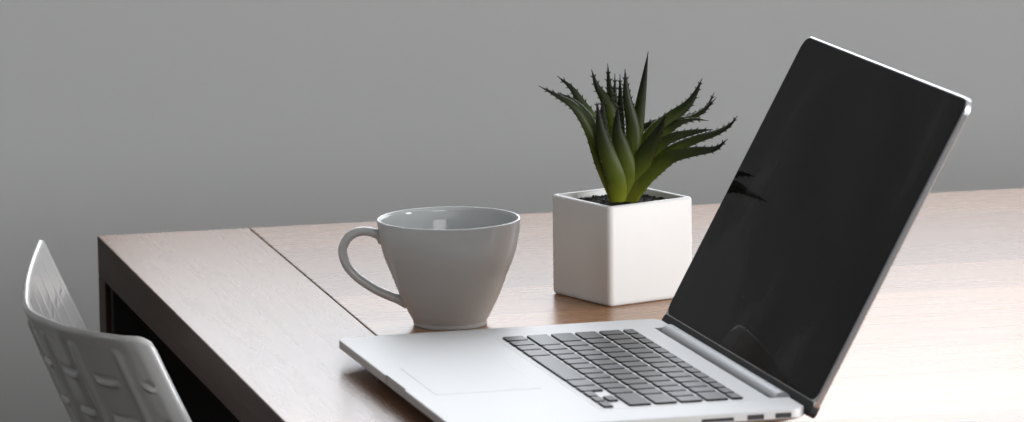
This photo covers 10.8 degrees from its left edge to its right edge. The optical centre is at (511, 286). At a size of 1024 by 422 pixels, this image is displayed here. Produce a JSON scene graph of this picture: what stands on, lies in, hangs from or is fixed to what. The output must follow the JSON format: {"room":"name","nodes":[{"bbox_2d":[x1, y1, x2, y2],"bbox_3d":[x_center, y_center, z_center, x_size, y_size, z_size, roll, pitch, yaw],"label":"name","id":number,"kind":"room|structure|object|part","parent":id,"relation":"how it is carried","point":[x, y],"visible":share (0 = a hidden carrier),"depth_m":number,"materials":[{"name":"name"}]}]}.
{"room":"home office","nodes":[
{"label":"home office","id":0,"kind":"room"},
{"bbox_2d":[0,0,1023,421],"bbox_3d":[-0.461,-0.809,5.303,6.880,2.750,0.140,-3,10,-13],"label":"wall","id":1,"kind":"structure","parent":0,"point":[118,117],"depth_m":5.42,"materials":[{"name":"grey paint"}]},
{"bbox_3d":[0.434,1.226,1.940,6.880,0.100,7.680,-3,10,-13],"label":"floor","id":2,"kind":"structure","parent":0,"visible":0},
{"bbox_2d":[22,239,191,421],"bbox_3d":[-0.064,0.380,4.162,0.625,0.800,0.449,-3,10,-13],"label":"chair","id":3,"kind":"object","parent":2,"relation":"on","point":[96,376],"visible":1,"depth_m":3.88,"materials":[{"name":"white plastic"}]},
{"bbox_2d":[97,188,1023,421],"bbox_3d":[0.782,0.364,4.327,2.050,0.750,1.100,-3,10,-13],"label":"dining table","id":4,"kind":"object","parent":2,"relation":"on","point":[244,324],"visible":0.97,"depth_m":4.20,"materials":[{"name":"brown wood"}]},
{"bbox_3d":[-0.304,0.344,4.616,0.070,0.716,0.035,-3,10,-13],"label":"leg","id":5,"kind":"part","parent":4,"relation":"part of","materials":[{"name":"brown wood"}]},
{"bbox_3d":[0.664,0.296,4.816,2.042,0.716,0.014,-3,10,-13],"label":"panel","id":6,"kind":"part","parent":4,"relation":"part of","materials":[{"name":"black wood"}]},
{"bbox_2d":[338,206,520,329],"bbox_3d":[-0.052,-0.012,4.131,0.122,0.082,0.109,7,13,37],"label":"coffee cup","id":7,"kind":"object","parent":4,"relation":"on","point":[449,267],"visible":1,"depth_m":4.10,"materials":[{"name":"grey ceramic"}]},
{"bbox_3d":[-0.105,-0.014,4.126,0.053,0.064,0.012,-1,10,-1],"label":"handle","id":8,"kind":"part","parent":7,"relation":"part of","materials":[{"name":"grey ceramic"}]},
{"bbox_2d":[552,188,691,306],"bbox_3d":[0.086,-0.032,4.242,0.081,0.078,0.081,-7,12,-33],"label":"pot","id":9,"kind":"object","parent":4,"relation":"on","point":[612,246],"depth_m":4.21,"materials":[{"name":"white ceramic"}]},
{"bbox_2d":[539,53,736,306],"bbox_3d":[0.097,-0.086,4.228,0.127,0.190,0.100,-7,12,-33],"label":"aloe","id":10,"kind":"object","parent":4,"relation":"on","point":[626,241],"visible":1,"depth_m":4.22,"materials":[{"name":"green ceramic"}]},
{"bbox_2d":[339,37,971,421],"bbox_3d":[0.094,-0.037,3.853,0.368,0.224,0.359,-3,10,-15],"label":"laptop","id":11,"kind":"object","parent":4,"relation":"on","point":[850,148],"visible":1,"depth_m":3.86,"materials":[{"name":"silver metal"}]},
{"bbox_2d":[702,417,733,421],"bbox_3d":[0.139,0.091,3.703,0.023,0.003,0.005,-3,10,-15],"label":"socket","id":12,"kind":"object","parent":11,"relation":"attached to","point":[731,418],"depth_m":3.70,"materials":[{"name":"metal"}]},
{"bbox_2d":[747,414,763,419],"bbox_3d":[0.165,0.089,3.709,0.012,0.004,0.005,-3,10,-15],"label":"socket","id":13,"kind":"object","parent":11,"relation":"attached to","point":[749,416],"depth_m":3.71,"materials":[{"name":"black metal"}]},
{"bbox_2d":[775,412,790,417],"bbox_3d":[0.184,0.088,3.714,0.012,0.004,0.005,-3,10,-15],"label":"socket","id":14,"kind":"object","parent":11,"relation":"attached to","point":[777,415],"depth_m":3.71,"materials":[{"name":"black metal"}]},
{"bbox_3d":[0.213,-0.048,3.884,0.120,0.215,0.359,-3,10,-15],"label":"lid","id":15,"kind":"part","parent":11,"relation":"part of","materials":[{"name":"glass"}]}
]}

